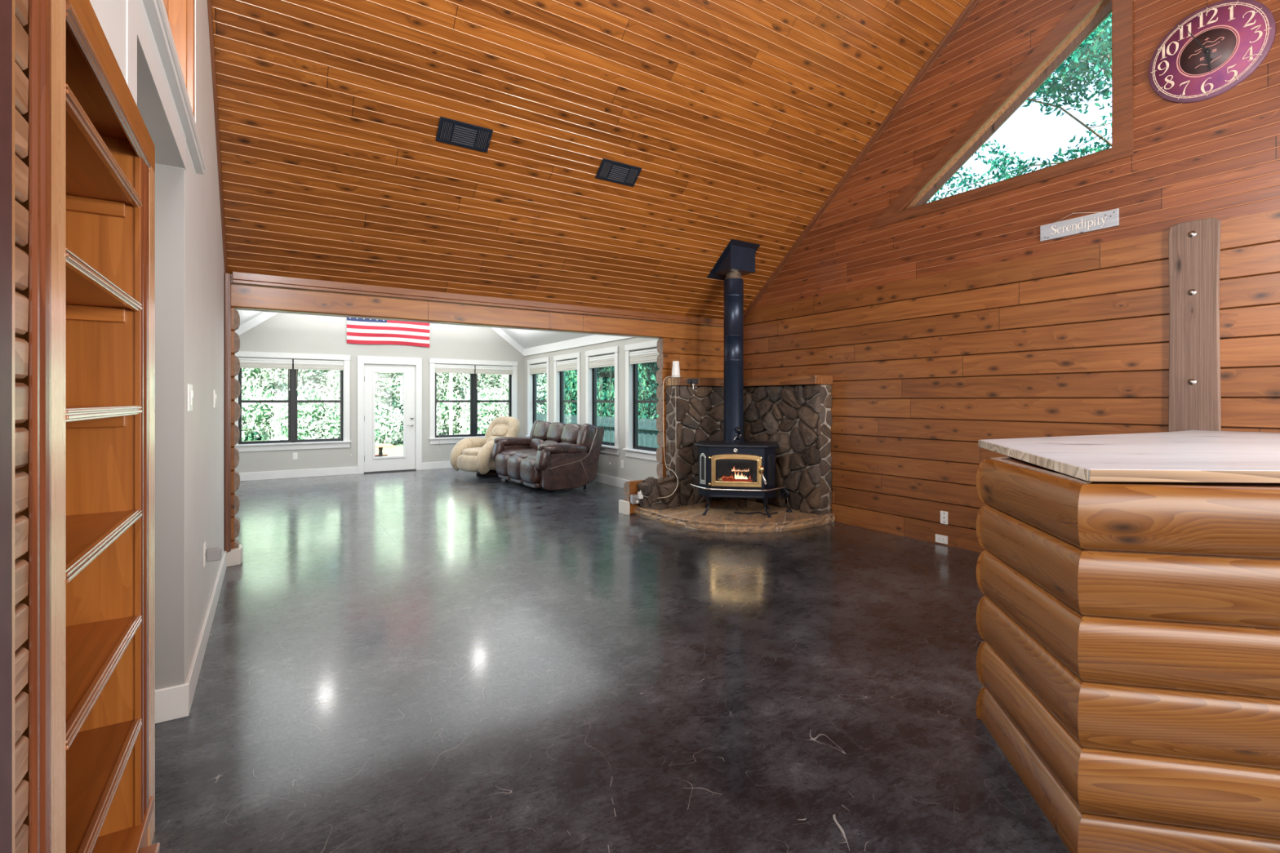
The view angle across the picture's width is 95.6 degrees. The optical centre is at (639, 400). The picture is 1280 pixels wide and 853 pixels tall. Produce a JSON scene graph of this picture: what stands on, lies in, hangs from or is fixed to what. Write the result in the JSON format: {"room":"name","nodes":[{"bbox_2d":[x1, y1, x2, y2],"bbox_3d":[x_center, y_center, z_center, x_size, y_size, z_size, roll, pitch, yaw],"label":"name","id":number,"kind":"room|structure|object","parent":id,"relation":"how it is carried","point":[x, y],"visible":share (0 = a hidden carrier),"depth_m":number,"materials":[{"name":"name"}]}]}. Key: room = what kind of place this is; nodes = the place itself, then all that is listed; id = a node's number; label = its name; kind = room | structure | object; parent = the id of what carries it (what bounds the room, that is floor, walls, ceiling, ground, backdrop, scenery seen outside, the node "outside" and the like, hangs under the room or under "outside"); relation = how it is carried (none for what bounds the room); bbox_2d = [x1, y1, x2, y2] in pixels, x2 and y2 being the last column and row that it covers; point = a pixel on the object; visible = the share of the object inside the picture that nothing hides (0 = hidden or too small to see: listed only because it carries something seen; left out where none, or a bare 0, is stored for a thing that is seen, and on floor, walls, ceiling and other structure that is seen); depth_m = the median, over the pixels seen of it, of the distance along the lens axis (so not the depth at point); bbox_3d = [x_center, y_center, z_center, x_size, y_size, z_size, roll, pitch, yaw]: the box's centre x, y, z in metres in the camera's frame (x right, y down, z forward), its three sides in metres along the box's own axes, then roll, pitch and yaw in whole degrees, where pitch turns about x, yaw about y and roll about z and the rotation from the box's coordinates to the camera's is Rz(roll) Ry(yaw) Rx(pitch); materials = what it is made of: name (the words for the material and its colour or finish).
{"room":"living room","nodes":[
{"label":"living room","id":0,"kind":"room"},
{"bbox_2d":[89,0,224,683],"bbox_3d":[-0.950,-1.710,0.817,0.120,6.080,9.100,0,0,-33],"label":"wall","id":1,"kind":"structure","parent":0,"point":[204,266],"depth_m":3.01,"materials":[{"name":"grey paint"}]},
{"bbox_2d":[12,0,28,852],"bbox_3d":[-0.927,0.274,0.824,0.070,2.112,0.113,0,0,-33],"label":"louvered door","id":2,"kind":"structure","parent":1,"relation":"in","point":[20,7],"depth_m":0.84,"materials":[{"name":"brown wood"}]},
{"bbox_2d":[126,0,186,169],"bbox_3d":[-1.607,-0.950,1.958,0.003,0.330,1.210,0,0,-33],"label":"trim","id":3,"kind":"structure","parent":1,"relation":"attached to","point":[138,25],"depth_m":1.69,"materials":[{"name":"white paint"}]},
{"bbox_2d":[142,0,205,174],"bbox_3d":[-1.170,-1.161,1.194,0.156,0.091,3.877,0,0,-33],"label":"trim","id":4,"kind":"structure","parent":1,"relation":"attached to","point":[155,10],"depth_m":2.02,"materials":[{"name":"white paint"}]},
{"bbox_2d":[163,0,195,119],"bbox_3d":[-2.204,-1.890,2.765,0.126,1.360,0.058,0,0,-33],"label":"window","id":5,"kind":"structure","parent":1,"relation":"attached to","point":[180,13],"depth_m":2.76,"materials":[{"name":"orange wood"}]},
{"bbox_2d":[187,383,193,411],"bbox_3d":[-2.009,-0.012,2.597,0.014,0.120,0.150,0,0,-33],"label":"light switch","id":6,"kind":"object","parent":1,"relation":"attached to","point":[190,393],"visible":1,"depth_m":2.58,"materials":[{"name":"white plastic"}]},
{"bbox_2d":[155,543,242,724],"bbox_3d":[-2.681,1.262,3.633,0.238,0.135,2.850,0,0,-33],"label":"baseboard","id":7,"kind":"structure","parent":1,"relation":"attached to","point":[171,703],"depth_m":2.62,"materials":[{"name":"white paint"}]},
{"bbox_2d":[203,542,222,567],"bbox_3d":[-2.368,0.845,3.215,0.075,0.125,0.102,0,0,-33],"label":"wall outlet","id":8,"kind":"object","parent":1,"relation":"attached to","point":[213,554],"visible":1,"depth_m":3.20,"materials":[{"name":"white plastic"}]},
{"bbox_2d":[207,0,227,272],"bbox_3d":[-2.111,-2.889,2.763,0.020,3.761,4.567,0,0,-33],"label":"trim","id":9,"kind":"structure","parent":1,"relation":"attached to","point":[209,2],"depth_m":3.84,"materials":[{"name":"brown wood"}]},
{"bbox_2d":[224,272,231,552],"bbox_3d":[-3.307,0.098,4.653,0.042,2.225,0.093,0,0,-33],"label":"trim","id":10,"kind":"structure","parent":1,"relation":"attached to","point":[227,276],"depth_m":4.62,"materials":[{"name":"brown wood"}]},
{"bbox_2d":[154,163,184,689],"bbox_3d":[-2.749,0.176,1.978,1.899,2.308,0.104,0,0,-33],"label":"wall","id":11,"kind":"structure","parent":0,"point":[169,180],"depth_m":2.42,"materials":[{"name":"grey paint"}]},
{"bbox_2d":[235,312,524,472],"bbox_3d":[-4.635,-0.862,10.894,5.130,4.384,0.150,0,0,-33],"label":"wall","id":12,"kind":"structure","parent":0,"point":[290,333],"depth_m":10.42,"materials":[{"name":"grey paint"}]},
{"bbox_2d":[235,351,351,451],"bbox_3d":[-5.979,0.018,9.993,1.791,1.653,0.180,0,0,-33],"label":"window","id":13,"kind":"structure","parent":12,"relation":"in","point":[293,442],"depth_m":10.03,"materials":[{"name":"white paint"}]},
{"bbox_2d":[238,357,292,390],"bbox_3d":[-6.296,-0.439,9.758,0.770,0.537,0.066,0,0,-33],"label":"window blind","id":14,"kind":"object","parent":13,"relation":"attached to","point":[245,362],"visible":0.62,"depth_m":9.75,"materials":[{"name":"white fabric"}]},
{"bbox_2d":[240,362,292,368],"bbox_3d":[-6.298,-0.583,9.762,0.764,0.094,0.046,0,0,-33],"label":"shade","id":15,"kind":"object","parent":13,"relation":"attached to","point":[242,365],"depth_m":9.76,"materials":[{"name":"fabric"}]},
{"bbox_2d":[293,364,343,370],"bbox_3d":[-5.634,-0.583,10.186,0.764,0.094,0.046,0,0,-33],"label":"shade","id":16,"kind":"object","parent":13,"relation":"attached to","point":[298,366],"depth_m":10.17,"materials":[{"name":"fabric"}]},
{"bbox_2d":[293,359,351,455],"bbox_3d":[-5.576,0.144,10.207,0.890,1.702,0.084,0,0,-33],"label":"window blind","id":17,"kind":"object","parent":13,"relation":"attached to","point":[299,364],"visible":1,"depth_m":10.15,"materials":[{"name":"white fabric"}]},
{"bbox_2d":[239,461,452,480],"bbox_3d":[-4.590,1.262,10.824,5.130,0.135,0.016,0,0,-33],"label":"baseboard","id":18,"kind":"structure","parent":12,"relation":"attached to","point":[253,476],"depth_m":10.09,"materials":[{"name":"white paint"}]},
{"bbox_2d":[235,311,524,355],"bbox_3d":[-4.590,-1.969,10.823,5.130,2.079,0.018,0,0,-33],"label":"trim","id":19,"kind":"structure","parent":12,"relation":"attached to","point":[264,316],"depth_m":9.74,"materials":[{"name":"white paint"}]},
{"bbox_2d":[346,317,429,346],"bbox_3d":[-4.649,-1.464,10.774,1.430,0.884,0.014,0,0,-33],"label":"flag","id":20,"kind":"object","parent":12,"relation":"attached to","point":[359,331],"visible":0.41,"depth_m":10.75,"materials":[{"name":"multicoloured fabric"}]},
{"bbox_2d":[357,355,422,474],"bbox_3d":[-4.670,0.261,10.837,1.120,2.138,0.169,0,0,-33],"label":"door","id":21,"kind":"structure","parent":12,"relation":"in","point":[367,366],"depth_m":10.81,"materials":[{"name":"white paint"}]},
{"bbox_2d":[375,373,403,377],"bbox_3d":[-4.684,-0.466,10.834,0.494,0.082,0.013,0,0,-33],"label":"mini blind","id":22,"kind":"object","parent":21,"relation":"attached to","point":[375,373],"depth_m":10.83,"materials":[{"name":"grey plastic"}]},
{"bbox_2d":[428,358,517,444],"bbox_3d":[-3.333,0.018,11.685,1.801,1.653,0.180,0,0,-33],"label":"window","id":23,"kind":"structure","parent":12,"relation":"in","point":[433,438],"depth_m":11.67,"materials":[{"name":"white paint"}]},
{"bbox_2d":[435,368,474,373],"bbox_3d":[-3.655,-0.583,11.452,0.770,0.094,0.046,0,0,-33],"label":"shade","id":24,"kind":"object","parent":23,"relation":"attached to","point":[464,371],"depth_m":11.44,"materials":[{"name":"fabric"}]},
{"bbox_2d":[435,364,475,450],"bbox_3d":[-3.648,0.132,11.440,0.776,1.677,0.084,0,0,-33],"label":"window blind","id":25,"kind":"object","parent":23,"relation":"attached to","point":[442,368],"visible":1,"depth_m":11.40,"materials":[{"name":"white fabric"}]},
{"bbox_2d":[475,364,512,374],"bbox_3d":[-2.984,-0.469,11.876,0.776,0.477,0.066,0,0,-33],"label":"window blind","id":26,"kind":"object","parent":23,"relation":"attached to","point":[496,370],"visible":1,"depth_m":11.86,"materials":[{"name":"white fabric"}]},
{"bbox_2d":[475,368,512,374],"bbox_3d":[-2.987,-0.583,11.880,0.770,0.094,0.046,0,0,-33],"label":"shade","id":27,"kind":"object","parent":23,"relation":"attached to","point":[496,371],"depth_m":11.87,"materials":[{"name":"fabric"}]},
{"bbox_2d":[235,309,592,348],"bbox_3d":[-3.059,-2.084,8.430,5.170,2.039,5.700,0,0,-33],"label":"ceiling","id":28,"kind":"structure","parent":0,"point":[526,339],"depth_m":10.97,"materials":[{"name":"white paint"}]},
{"bbox_2d":[230,273,724,548],"bbox_3d":[-1.192,0.105,6.142,5.990,2.450,0.132,0,0,-33],"label":"wall","id":29,"kind":"structure","parent":0,"point":[699,349],"depth_m":5.88,"materials":[{"name":"brown wood"}]},
{"bbox_2d":[235,308,659,338],"bbox_3d":[-1.233,-0.764,6.206,5.990,0.012,0.025,0,0,-33],"label":"trim","id":30,"kind":"structure","parent":29,"relation":"attached to","point":[235,308],"depth_m":5.66,"materials":[{"name":"beige paint"}]},
{"bbox_2d":[232,271,724,326],"bbox_3d":[-0.997,-1.000,6.180,5.480,0.091,0.034,0,0,-33],"label":"ceiling beam","id":31,"kind":"structure","parent":29,"relation":"attached to","point":[241,277],"depth_m":5.62,"materials":[{"name":"brown wood"}]},
{"bbox_2d":[618,499,630,515],"bbox_3d":[0.236,1.255,7.074,1.040,0.150,0.195,0,0,-33],"label":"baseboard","id":32,"kind":"structure","parent":29,"relation":"attached to","point":[624,506],"depth_m":6.77,"materials":[{"name":"beige paint"}]},
{"bbox_2d":[630,493,640,504],"bbox_3d":[-0.051,1.149,6.757,0.116,0.106,0.058,0,0,-33],"label":"outlet box","id":33,"kind":"object","parent":29,"relation":"attached to","point":[633,498],"visible":0.91,"depth_m":6.73,"materials":[{"name":"metal"}]},
{"bbox_2d":[211,0,970,319],"bbox_3d":[-0.604,-2.947,3.757,7.430,3.834,4.620,0,0,-33],"label":"ceiling","id":34,"kind":"structure","parent":0,"point":[740,119],"depth_m":4.77,"materials":[{"name":"brown wood"}]},
{"bbox_2d":[435,115,493,152],"bbox_3d":[-1.353,-2.047,4.475,0.400,0.128,0.153,0,0,-33],"label":"ceiling vent","id":35,"kind":"object","parent":34,"relation":"in","point":[451,131],"visible":1,"depth_m":4.47,"materials":[{"name":"black metal"}]},
{"bbox_2d":[595,158,641,186],"bbox_3d":[-0.191,-2.047,5.219,0.400,0.128,0.153,0,0,-33],"label":"ceiling vent","id":36,"kind":"object","parent":34,"relation":"in","point":[611,171],"visible":1,"depth_m":5.21,"materials":[{"name":"black metal"}]},
{"bbox_2d":[706,239,759,279],"bbox_3d":[1.076,-1.602,6.679,0.434,0.354,0.428,0,0,-33],"label":"box","id":37,"kind":"object","parent":34,"relation":"attached to","point":[738,255],"visible":0.8,"depth_m":6.55,"materials":[{"name":"black metal"}]},
{"bbox_2d":[524,337,658,480],"bbox_3d":[-0.821,0.105,9.831,0.150,2.450,5.750,0,0,-33],"label":"wall","id":38,"kind":"structure","parent":0,"point":[634,468],"depth_m":8.99,"materials":[{"name":"grey paint"}]},
{"bbox_2d":[525,356,549,437],"bbox_3d":[-1.993,0.004,11.599,0.180,1.673,1.106,0,0,-33],"label":"window","id":39,"kind":"structure","parent":38,"relation":"in","point":[531,379],"depth_m":11.94,"materials":[{"name":"white paint"}]},
{"bbox_2d":[529,363,546,374],"bbox_3d":[-2.012,-0.629,11.586,0.055,0.186,0.874,0,0,-33],"label":"window blind","id":40,"kind":"object","parent":39,"relation":"attached to","point":[538,368],"visible":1,"depth_m":11.57,"materials":[{"name":"white fabric"}]},
{"bbox_2d":[553,351,580,424],"bbox_3d":[-1.282,0.004,10.486,0.180,1.673,1.106,0,0,-33],"label":"window","id":41,"kind":"structure","parent":38,"relation":"in","point":[559,401],"depth_m":10.83,"materials":[{"name":"white paint"}]},
{"bbox_2d":[556,359,577,371],"bbox_3d":[-1.301,-0.629,10.474,0.055,0.186,0.874,0,0,-33],"label":"window blind","id":42,"kind":"object","parent":41,"relation":"attached to","point":[568,365],"visible":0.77,"depth_m":10.46,"materials":[{"name":"beige fabric"}]},
{"bbox_2d":[556,363,577,371],"bbox_3d":[-1.301,-0.596,10.474,0.046,0.119,0.868,0,0,-33],"label":"shade","id":43,"kind":"object","parent":41,"relation":"attached to","point":[560,366],"depth_m":10.48,"materials":[{"name":"fabric"}]},
{"bbox_2d":[523,334,632,355],"bbox_3d":[-3.059,-1.005,8.430,5.130,0.150,5.700,0,0,-33],"label":"trim","id":44,"kind":"structure","parent":38,"relation":"attached to","point":[594,339],"depth_m":10.23,"materials":[{"name":"white paint"}]},
{"bbox_2d":[585,346,618,454],"bbox_3d":[-0.584,0.004,9.396,0.180,1.673,1.106,0,0,-33],"label":"window","id":45,"kind":"structure","parent":38,"relation":"in","point":[591,401],"depth_m":9.52,"materials":[{"name":"white paint"}]},
{"bbox_2d":[588,354,614,464],"bbox_3d":[-0.615,0.139,9.376,0.084,1.722,0.874,0,0,-33],"label":"window blind","id":46,"kind":"object","parent":45,"relation":"attached to","point":[605,361],"visible":0.8,"depth_m":9.33,"materials":[{"name":"white fabric"}]},
{"bbox_2d":[589,358,614,368],"bbox_3d":[-0.604,-0.596,9.383,0.046,0.119,0.868,0,0,-33],"label":"shade","id":47,"kind":"object","parent":45,"relation":"attached to","point":[593,362],"depth_m":9.38,"materials":[{"name":"fabric"}]},
{"bbox_2d":[592,473,628,488],"bbox_3d":[-0.913,1.262,9.820,0.016,0.135,5.670,0,0,-33],"label":"baseboard","id":48,"kind":"structure","parent":38,"relation":"attached to","point":[609,480],"depth_m":9.11,"materials":[{"name":"white paint"}]},
{"bbox_2d":[622,339,658,461],"bbox_3d":[0.116,0.004,8.300,0.180,1.673,1.106,0,0,-33],"label":"window","id":49,"kind":"structure","parent":38,"relation":"in","point":[632,449],"depth_m":8.65,"materials":[{"name":"white paint"}]},
{"bbox_2d":[629,348,659,364],"bbox_3d":[0.097,-0.629,8.288,0.055,0.186,0.874,0,0,-33],"label":"window blind","id":50,"kind":"object","parent":49,"relation":"attached to","point":[646,356],"visible":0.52,"depth_m":8.31,"materials":[{"name":"beige fabric"}]},
{"bbox_2d":[151,467,1070,852],"bbox_3d":[-0.903,1.390,4.271,7.680,0.120,15.070,0,0,-33],"label":"floor","id":51,"kind":"structure","parent":0,"point":[440,660],"depth_m":2.72,"materials":[{"name":"concrete"}]},
{"bbox_2d":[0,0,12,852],"bbox_3d":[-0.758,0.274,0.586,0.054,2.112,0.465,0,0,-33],"label":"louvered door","id":52,"kind":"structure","parent":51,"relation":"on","point":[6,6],"depth_m":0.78,"materials":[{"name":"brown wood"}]},
{"bbox_2d":[14,0,159,852],"bbox_3d":[-1.320,0.273,1.261,0.375,2.115,1.078,0,0,-33],"label":"bookcase","id":53,"kind":"object","parent":51,"relation":"on","point":[90,160],"visible":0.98,"depth_m":1.42,"materials":[{"name":"orange wood"}]},
{"bbox_2d":[449,416,520,475],"bbox_3d":[-2.731,0.813,10.441,1.037,1.033,1.034,0,0,38],"label":"recliner chair","id":54,"kind":"object","parent":51,"relation":"on","point":[472,454],"visible":0.69,"depth_m":10.28,"materials":[{"name":"beige"}]},
{"bbox_2d":[462,447,481,455],"bbox_3d":[-2.830,0.930,10.312,0.580,0.180,0.560,0,0,38],"label":"seat cushion","id":55,"kind":"object","parent":54,"relation":"on","point":[465,451],"depth_m":10.11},
{"bbox_2d":[486,435,498,442],"bbox_3d":[-2.626,0.796,10.577,0.460,0.280,0.212,0,0,38],"label":"lumbar pillow","id":56,"kind":"object","parent":54,"relation":"on","point":[489,438],"depth_m":10.61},
{"bbox_2d":[491,426,507,435],"bbox_3d":[-2.564,0.579,10.658,0.420,0.200,0.172,0,0,38],"label":"pillow","id":57,"kind":"object","parent":54,"relation":"on","point":[495,430],"depth_m":10.59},
{"bbox_2d":[491,420,604,492],"bbox_3d":[-1.533,0.840,9.274,1.110,0.981,2.020,0,0,-34],"label":"reclining sofa","id":58,"kind":"object","parent":51,"relation":"on","point":[556,455],"visible":1,"depth_m":8.64,"materials":[{"name":"brown leather"}]},
{"bbox_2d":[501,448,537,456],"bbox_3d":[-1.949,0.910,9.629,0.660,0.200,0.539,0,0,-34],"label":"seat cushion","id":59,"kind":"object","parent":58,"relation":"on","point":[505,451],"depth_m":9.48,"materials":[{"name":"brown leather"}]},
{"bbox_2d":[513,450,537,458],"bbox_3d":[-1.653,0.910,9.193,0.660,0.200,0.539,0,0,-34],"label":"seat cushion","id":60,"kind":"object","parent":58,"relation":"on","point":[519,455],"depth_m":8.97,"materials":[{"name":"brown leather"}]},
{"bbox_2d":[526,453,536,460],"bbox_3d":[-1.358,0.910,8.757,0.660,0.200,0.539,0,0,-34],"label":"seat cushion","id":61,"kind":"object","parent":58,"relation":"on","point":[533,456],"depth_m":8.60,"materials":[{"name":"brown leather"}]},
{"bbox_2d":[528,438,545,449],"bbox_3d":[-1.700,0.760,9.797,0.218,0.233,0.527,0,0,-34],"label":"lumbar cushion","id":62,"kind":"object","parent":58,"relation":"on","point":[534,443],"depth_m":9.71,"materials":[{"name":"brown leather"}]},
{"bbox_2d":[533,421,551,440],"bbox_3d":[-1.617,0.530,9.853,0.276,0.350,0.541,0,0,-34],"label":"cushion","id":63,"kind":"object","parent":58,"relation":"on","point":[540,428],"depth_m":9.72,"materials":[{"name":"brown leather"}]},
{"bbox_2d":[546,422,566,442],"bbox_3d":[-1.322,0.530,9.417,0.276,0.350,0.541,0,0,-34],"label":"cushion","id":64,"kind":"object","parent":58,"relation":"on","point":[553,430],"depth_m":9.29,"materials":[{"name":"brown leather"}]},
{"bbox_2d":[560,422,582,444],"bbox_3d":[-1.027,0.530,8.981,0.276,0.350,0.541,0,0,-34],"label":"cushion","id":65,"kind":"object","parent":58,"relation":"on","point":[569,432],"depth_m":8.85,"materials":[{"name":"brown leather"}]},
{"bbox_2d":[633,498,835,533],"bbox_3d":[1.041,1.285,6.536,1.627,0.090,1.603,0,0,-33],"label":"hearth slab","id":66,"kind":"object","parent":51,"relation":"on","point":[718,517],"visible":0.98,"depth_m":6.17,"materials":[{"name":"stone"}]},
{"bbox_2d":[689,440,786,517],"bbox_3d":[1.075,0.856,6.386,1.044,0.768,0.732,0,0,10],"label":"wood stove","id":67,"kind":"object","parent":66,"relation":"on","point":[745,468],"visible":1,"depth_m":6.14,"materials":[{"name":"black metal"}]},
{"bbox_2d":[723,271,743,442],"bbox_3d":[1.077,-0.500,6.677,0.236,1.960,0.236,0,0,-33],"label":"pipe","id":68,"kind":"object","parent":67,"relation":"on","point":[733,296],"visible":0.95,"depth_m":6.58,"materials":[{"name":"black metal"}]},
{"bbox_2d":[733,426,742,442],"bbox_3d":[1.096,0.384,6.523,0.100,0.172,0.090,0,0,8],"label":"ornament","id":69,"kind":"object","parent":67,"relation":"on","point":[738,428],"visible":1,"depth_m":6.50,"materials":[{"name":"black metal"}]},
{"bbox_2d":[782,477,791,512],"bbox_3d":[1.639,1.059,6.499,0.066,0.362,0.176,0,0,-20],"label":"tool","id":70,"kind":"object","parent":66,"relation":"on","point":[788,510],"visible":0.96,"depth_m":6.44,"materials":[{"name":"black metal"}]},
{"bbox_2d":[780,488,789,498],"bbox_3d":[1.619,1.034,6.506,0.059,0.128,0.135,0,0,-33],"label":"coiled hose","id":71,"kind":"object","parent":70,"relation":"hanging from","point":[782,490],"visible":0.94,"depth_m":6.48,"materials":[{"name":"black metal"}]},
{"bbox_2d":[637,384,832,515],"bbox_3d":[1.041,0.577,6.586,1.606,1.507,1.520,0,0,-33],"label":"stone surround","id":72,"kind":"object","parent":51,"relation":"on","point":[798,418],"visible":0.7,"depth_m":6.73,"materials":[{"name":"brown stone"}]},
{"bbox_2d":[643,376,678,497],"bbox_3d":[0.298,0.417,6.745,0.411,1.414,0.371,0,0,-42],"label":"power cord","id":73,"kind":"object","parent":72,"relation":"attached to","point":[668,376],"visible":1,"depth_m":6.95,"materials":[{"name":"beige plastic"}]},
{"bbox_2d":[665,374,832,386],"bbox_3d":[1.214,-0.224,6.701,1.190,0.100,1.513,0,0,-33],"label":"mantel shelf","id":74,"kind":"object","parent":72,"relation":"on","point":[813,379],"visible":0.83,"depth_m":6.82,"materials":[{"name":"brown wood"}]},
{"bbox_2d":[671,360,679,377],"bbox_3d":[0.428,-0.371,6.921,0.109,0.194,0.109,0,0,-33],"label":"air freshener","id":75,"kind":"object","parent":74,"relation":"on","point":[675,369],"visible":0.93,"depth_m":6.88,"materials":[{"name":"white plastic"}]},
{"bbox_2d":[976,456,1279,852],"bbox_3d":[2.997,0.784,2.571,3.048,1.091,2.538,0,0,12],"label":"bar counter","id":76,"kind":"object","parent":51,"relation":"on","point":[1128,658],"visible":0.94,"depth_m":1.63,"materials":[{"name":"brown wood"}]},
{"bbox_2d":[977,430,1279,483],"bbox_3d":[3.232,0.217,2.736,3.730,0.037,2.361,0,0,4],"label":"countertop","id":77,"kind":"structure","parent":76,"relation":"on","point":[1188,455],"depth_m":2.11,"materials":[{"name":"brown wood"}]},
{"bbox_2d":[743,0,1279,552],"bbox_3d":[3.770,-1.720,3.836,0.034,6.100,9.100,0,0,-33],"label":"wall","id":78,"kind":"structure","parent":0,"point":[1073,341],"depth_m":4.89,"materials":[{"name":"brown wood"}]},
{"bbox_2d":[743,0,979,320],"bbox_3d":[2.527,-2.881,5.722,0.043,3.784,4.586,0,0,-33],"label":"trim","id":79,"kind":"structure","parent":78,"relation":"attached to","point":[971,6],"depth_m":5.96,"materials":[{"name":"brown wood"}]},
{"bbox_2d":[935,533,947,544],"bbox_3d":[2.781,1.280,5.351,0.008,0.075,0.118,0,0,-33],"label":"wall outlet","id":80,"kind":"object","parent":78,"relation":"attached to","point":[941,539],"visible":1,"depth_m":5.35,"materials":[{"name":"white plastic"}]},
{"bbox_2d":[940,511,947,524],"bbox_3d":[2.795,1.078,5.330,0.008,0.118,0.072,0,0,-33],"label":"wall outlet","id":81,"kind":"object","parent":78,"relation":"attached to","point":[944,515],"visible":1,"depth_m":5.33,"materials":[{"name":"white plastic"}]},
{"bbox_2d":[866,0,1133,230],"bbox_3d":[2.996,-2.515,5.115,0.160,1.510,2.190,0,0,-33],"label":"window","id":82,"kind":"structure","parent":78,"relation":"in","point":[1086,15],"depth_m":4.69,"materials":[{"name":"brown wood"}]},
{"bbox_2d":[1040,208,1119,241],"bbox_3d":[3.352,-1.361,4.442,0.024,0.171,0.508,0,0,-33],"label":"wooden sign","id":83,"kind":"object","parent":78,"relation":"attached to","point":[1108,219],"visible":1,"depth_m":4.42,"materials":[{"name":"beige paint"}]},
{"bbox_2d":[1168,217,1221,431],"bbox_3d":[3.697,0.064,3.874,0.057,2.532,0.256,0,0,-33],"label":"wood board","id":84,"kind":"object","parent":78,"relation":"attached to","point":[1194,403],"depth_m":3.86,"materials":[{"name":"brown wood"}]},
{"bbox_2d":[1148,0,1275,102],"bbox_3d":[3.737,-2.295,3.820,0.044,0.610,0.610,0,0,-33],"label":"wall clock","id":85,"kind":"object","parent":78,"relation":"attached to","point":[1220,44],"visible":1,"depth_m":3.79,"materials":[{"name":"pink metal"}]},
{"label":"outside","id":86,"kind":"structure","parent":0,"visible":0},
{"bbox_2d":[243,414,653,456],"bbox_3d":[-1.004,1.705,20.131,100.000,0.250,85.000,0,0,-33],"label":"lawn","id":87,"kind":"structure","parent":86,"point":[397,450],"depth_m":19.25,"materials":[{"name":"green plant"}]},
{"bbox_2d":[241,379,287,441],"bbox_3d":[-15.776,-3.120,25.254,6.427,11.046,3.310,0,0,-42],"label":"tree","id":88,"kind":"object","parent":87,"relation":"on","point":[251,435],"visible":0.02,"depth_m":24.06,"materials":[{"name":"green plant"}]},
{"bbox_2d":[241,368,288,441],"bbox_3d":[-13.190,-0.954,19.328,4.406,6.496,2.724,0,0,-16],"label":"bush","id":89,"kind":"object","parent":87,"relation":"on","point":[258,415],"visible":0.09,"depth_m":18.96,"materials":[{"name":"green plant"}]},
{"bbox_2d":[260,368,401,444],"bbox_3d":[-10.826,-0.726,20.370,5.222,5.718,2.708,0,0,-37],"label":"trees","id":90,"kind":"object","parent":87,"relation":"on","point":[316,420],"visible":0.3,"depth_m":19.61,"materials":[{"name":"green plant"}]},
{"bbox_2d":[375,443,394,457],"bbox_3d":[-6.776,1.484,14.066,1.400,0.778,1.640,0,0,-33],"label":"picnic table","id":91,"kind":"object","parent":87,"relation":"on","point":[380,446],"visible":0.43,"depth_m":14.22,"materials":[{"name":"brown"}]},
{"bbox_2d":[376,372,465,435],"bbox_3d":[-11.063,-2.766,27.522,3.310,10.255,6.427,0,0,43],"label":"tree","id":92,"kind":"object","parent":87,"relation":"on","point":[386,392],"visible":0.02,"depth_m":26.18,"materials":[{"name":"green plant"}]},
{"bbox_2d":[379,373,468,444],"bbox_3d":[-8.080,-0.909,22.638,4.406,6.390,2.724,0,0,-40],"label":"bush","id":93,"kind":"object","parent":87,"relation":"on","point":[442,423],"visible":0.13,"depth_m":22.25,"materials":[{"name":"green plant"}]},
{"bbox_2d":[448,373,453,435],"bbox_3d":[-4.993,0.030,15.324,0.090,3.400,0.090,0,0,-33],"label":"pole","id":94,"kind":"object","parent":87,"relation":"on","point":[451,375],"visible":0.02,"depth_m":15.29,"materials":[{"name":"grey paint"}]},
{"bbox_2d":[453,373,546,434],"bbox_3d":[-5.772,-0.681,23.739,5.222,5.616,2.708,0,0,-41],"label":"bush","id":95,"kind":"object","parent":87,"relation":"on","point":[490,386],"visible":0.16,"depth_m":22.52,"materials":[{"name":"green plant"}]},
{"bbox_2d":[537,373,546,399],"bbox_3d":[-3.430,-0.707,25.794,4.406,5.919,2.724,0,0,-41],"label":"bush","id":96,"kind":"object","parent":87,"relation":"on","point":[543,386],"visible":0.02,"depth_m":24.14,"materials":[{"name":"green plant"}]},
{"bbox_2d":[537,369,577,415],"bbox_3d":[-3.352,-2.085,24.732,3.072,8.736,5.828,0,0,-1],"label":"tree","id":97,"kind":"object","parent":87,"relation":"on","point":[570,376],"visible":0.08,"depth_m":23.04,"materials":[{"name":"green plant"}]},
{"bbox_2d":[537,413,659,448],"bbox_3d":[-0.438,1.162,17.373,0.082,1.296,21.743,0,0,-33],"label":"fence","id":98,"kind":"object","parent":87,"relation":"on","point":[648,432],"visible":0.06,"depth_m":16.77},
{"bbox_2d":[596,362,654,419],"bbox_3d":[-0.790,-2.085,21.977,3.072,8.736,5.828,0,0,-11],"label":"tree","id":99,"kind":"object","parent":87,"relation":"on","point":[605,375],"visible":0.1,"depth_m":21.19,"materials":[{"name":"green plant"}]},
{"bbox_2d":[645,362,659,419],"bbox_3d":[1.519,-2.085,19.181,3.072,8.736,5.828,0,0,5],"label":"tree","id":100,"kind":"object","parent":87,"relation":"on","point":[653,387],"visible":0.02,"depth_m":19.58,"materials":[{"name":"green plant"}]},
{"bbox_2d":[926,12,1111,203],"bbox_3d":[8.014,-3.246,9.647,7.176,10.767,6.922,0,0,-21],"label":"shade tree","id":101,"kind":"object","parent":87,"relation":"on","point":[1100,50],"visible":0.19,"depth_m":9.27,"materials":[{"name":"green plant"}]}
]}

